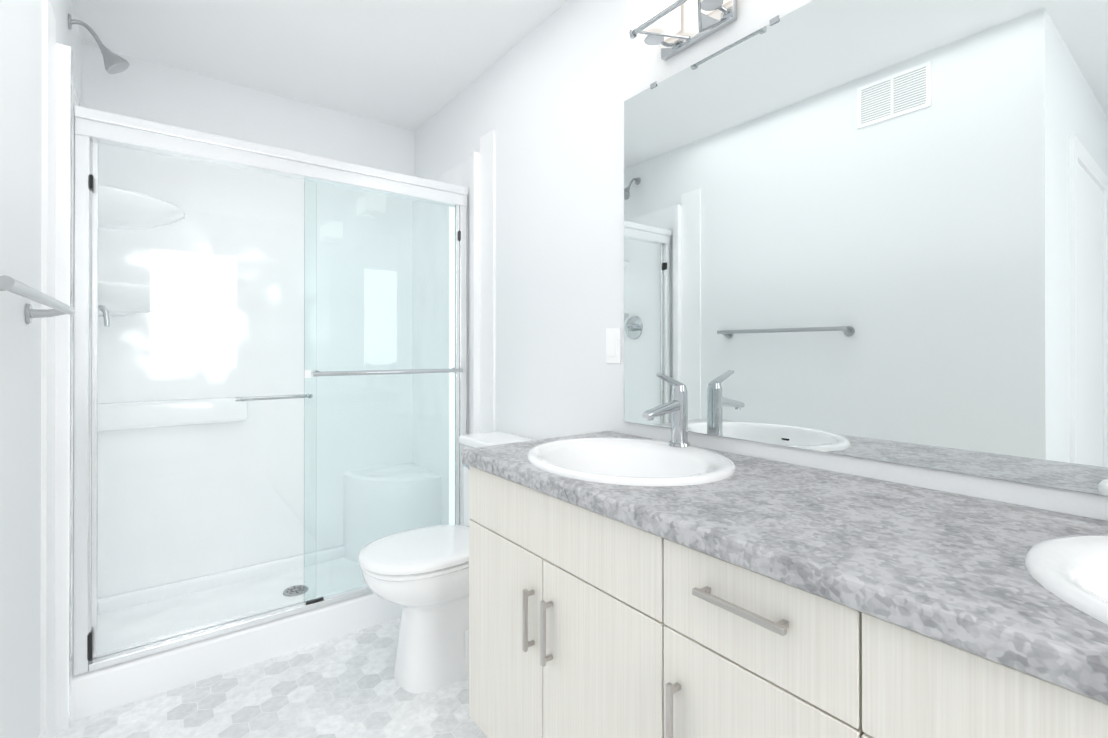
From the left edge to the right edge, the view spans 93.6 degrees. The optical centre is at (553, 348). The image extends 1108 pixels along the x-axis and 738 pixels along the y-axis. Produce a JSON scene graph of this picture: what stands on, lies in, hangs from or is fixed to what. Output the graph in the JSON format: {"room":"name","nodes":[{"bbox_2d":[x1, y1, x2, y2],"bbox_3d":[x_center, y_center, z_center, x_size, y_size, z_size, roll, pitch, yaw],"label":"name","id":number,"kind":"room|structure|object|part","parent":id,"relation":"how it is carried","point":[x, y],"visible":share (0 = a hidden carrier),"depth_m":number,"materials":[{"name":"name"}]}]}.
{"room":"bathroom","nodes":[
{"label":"bathroom","id":0,"kind":"room"},
{"bbox_2d":[0,0,81,737],"bbox_3d":[-1.302,-0.070,1.192,0.100,2.500,2.570,0,0,-37],"label":"wall","id":1,"kind":"structure","parent":0,"point":[20,261],"depth_m":1.26,"materials":[{"name":"paint"}]},
{"bbox_2d":[0,275,74,323],"bbox_3d":[-1.087,-0.088,1.067,0.088,0.052,0.732,0,0,-37],"label":"towel rail","id":2,"kind":"object","parent":1,"relation":"attached to","point":[12,285],"visible":1,"depth_m":1.05,"materials":[{"name":"grey metal"}]},
{"bbox_2d":[38,729,45,737],"bbox_3d":[-0.960,1.129,0.832,0.012,0.100,1.612,0,0,-37],"label":"baseboard","id":3,"kind":"structure","parent":1,"relation":"attached to","point":[42,733],"depth_m":1.46,"materials":[{"name":"white wood"}]},
{"bbox_2d":[40,0,55,737],"bbox_3d":[-1.491,0.086,1.534,0.012,2.190,0.144,0,0,-37],"label":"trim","id":4,"kind":"structure","parent":1,"relation":"attached to","point":[48,374],"depth_m":1.50,"materials":[{"name":"white"}]},
{"bbox_2d":[82,44,414,175],"bbox_3d":[-1.512,-0.066,2.709,1.600,2.500,0.100,0,0,-37],"label":"wall","id":5,"kind":"structure","parent":0,"point":[149,91],"depth_m":2.60,"materials":[{"name":"paint"}]},
{"bbox_2d":[53,617,487,737],"bbox_3d":[-0.767,1.203,0.402,3.400,0.050,4.670,0,0,-37],"label":"floor","id":6,"kind":"structure","parent":0,"point":[346,686],"depth_m":1.73,"materials":[{"name":"tile"}]},
{"bbox_2d":[54,13,479,733],"bbox_3d":[-1.192,-0.021,2.370,1.497,2.407,0.823,0,0,-37],"label":"shower","id":7,"kind":"object","parent":6,"relation":"on","point":[266,387],"visible":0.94,"depth_m":1.96,"materials":[{"name":"glass"}]},
{"bbox_3d":[-1.246,0.166,1.932,0.676,1.708,0.006,0,0,-37],"label":"glass","id":8,"kind":"part","parent":7,"relation":"part of","materials":[{"name":"clear glass"}]},
{"bbox_3d":[-0.737,0.167,2.286,0.664,1.708,0.006,0,0,-37],"label":"glass","id":9,"kind":"part","parent":7,"relation":"part of","materials":[{"name":"clear glass"}]},
{"bbox_2d":[358,431,533,692],"bbox_3d":[-0.381,0.776,1.971,0.684,0.811,0.450,0,0,-37],"label":"toilet","id":10,"kind":"object","parent":6,"relation":"on","point":[420,576],"visible":0.48,"depth_m":1.81,"materials":[{"name":"white ceramic"}]},
{"bbox_3d":[-0.461,0.737,1.910,0.484,0.049,0.388,0,0,-37],"label":"seat","id":11,"kind":"part","parent":10,"relation":"part of","materials":[{"name":"white plastic"}]},
{"bbox_3d":[-0.417,0.972,1.943,0.573,0.419,0.374,0,0,-37],"label":"bowl","id":12,"kind":"part","parent":10,"relation":"part of","materials":[{"name":"white ceramic"}]},
{"bbox_3d":[-0.193,0.583,2.115,0.210,0.422,0.450,0,0,-37],"label":"tank","id":13,"kind":"part","parent":10,"relation":"part of","materials":[{"name":"white ceramic"}]},
{"bbox_2d":[462,461,1107,737],"bbox_3d":[0.486,0.749,0.922,0.570,0.860,1.720,0,0,-37],"label":"bathroom vanity","id":14,"kind":"object","parent":6,"relation":"on","point":[622,585],"depth_m":0.85,"materials":[{"name":"laminate"}]},
{"bbox_2d":[461,431,1107,692],"bbox_3d":[0.490,0.299,0.924,0.562,0.040,1.748,0,0,-37],"label":"countertop","id":15,"kind":"structure","parent":14,"relation":"on","point":[910,552],"depth_m":0.78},
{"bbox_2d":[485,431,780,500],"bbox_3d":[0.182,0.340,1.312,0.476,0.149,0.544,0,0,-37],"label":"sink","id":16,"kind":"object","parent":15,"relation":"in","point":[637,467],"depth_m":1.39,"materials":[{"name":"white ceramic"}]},
{"bbox_2d":[642,373,689,444],"bbox_3d":[0.305,0.167,1.407,0.166,0.201,0.060,0,0,-37],"label":"faucet","id":17,"kind":"object","parent":15,"relation":"on","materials":[{"name":"silver metal"}]},
{"bbox_2d":[965,511,1107,648],"bbox_3d":[0.807,0.338,0.488,0.476,0.149,0.543,0,0,-37],"label":"sink","id":18,"kind":"object","parent":15,"relation":"in","point":[1055,577],"depth_m":0.62,"materials":[{"name":"white ceramic"}]},
{"bbox_2d":[72,0,568,131],"bbox_3d":[-0.767,-1.347,0.409,3.400,0.050,4.670,0,0,-37],"label":"ceiling","id":19,"kind":"structure","parent":0,"point":[413,65],"depth_m":2.24,"materials":[{"name":"paint"}]},
{"bbox_2d":[415,0,1107,520],"bbox_3d":[0.547,-0.070,1.403,0.100,2.500,4.670,0,0,-37],"label":"wall","id":20,"kind":"structure","parent":0,"point":[545,100],"depth_m":1.96,"materials":[{"name":"paint"}]},
{"bbox_2d":[480,129,494,432],"bbox_3d":[-0.312,0.088,2.442,0.012,2.190,0.124,0,0,-37],"label":"trim","id":21,"kind":"structure","parent":20,"relation":"attached to","point":[487,282],"depth_m":2.43,"materials":[{"name":"white"}]},
{"bbox_2d":[606,328,620,363],"bbox_3d":[0.201,-0.009,1.768,0.008,0.120,0.070,0,0,-37],"label":"switch plate","id":22,"kind":"object","parent":20,"relation":"attached to","point":[613,345],"visible":1,"depth_m":1.76,"materials":[{"name":"white plastic"}]},
{"bbox_2d":[627,0,736,60],"bbox_3d":[0.353,-0.995,1.446,0.158,0.230,0.314,0,0,-37],"label":"sconce","id":23,"kind":"object","parent":20,"relation":"attached to","point":[673,27],"visible":1,"depth_m":1.49,"materials":[{"name":"silver metal"}]},
{"bbox_2d":[624,0,1107,495],"bbox_3d":[0.738,-0.291,1.062,0.006,1.060,1.665,0,0,-37],"label":"mirror","id":24,"kind":"object","parent":20,"relation":"attached to","point":[873,229],"visible":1,"depth_m":1.10,"materials":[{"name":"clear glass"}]},
{"bbox_2d":[650,81,656,88],"bbox_3d":[0.310,-0.820,1.620,0.002,0.014,0.024,0,0,-37],"label":"mirror clip","id":25,"kind":"object","parent":24,"relation":"attached to","point":[654,84],"depth_m":1.62,"materials":[{"name":"silver metal"}]},
{"bbox_2d":[770,15,778,25],"bbox_3d":[0.551,-0.821,1.302,0.002,0.014,0.024,0,0,-37],"label":"mirror clip","id":26,"kind":"object","parent":24,"relation":"attached to","point":[772,21],"depth_m":1.30,"materials":[{"name":"silver metal"}]}
]}

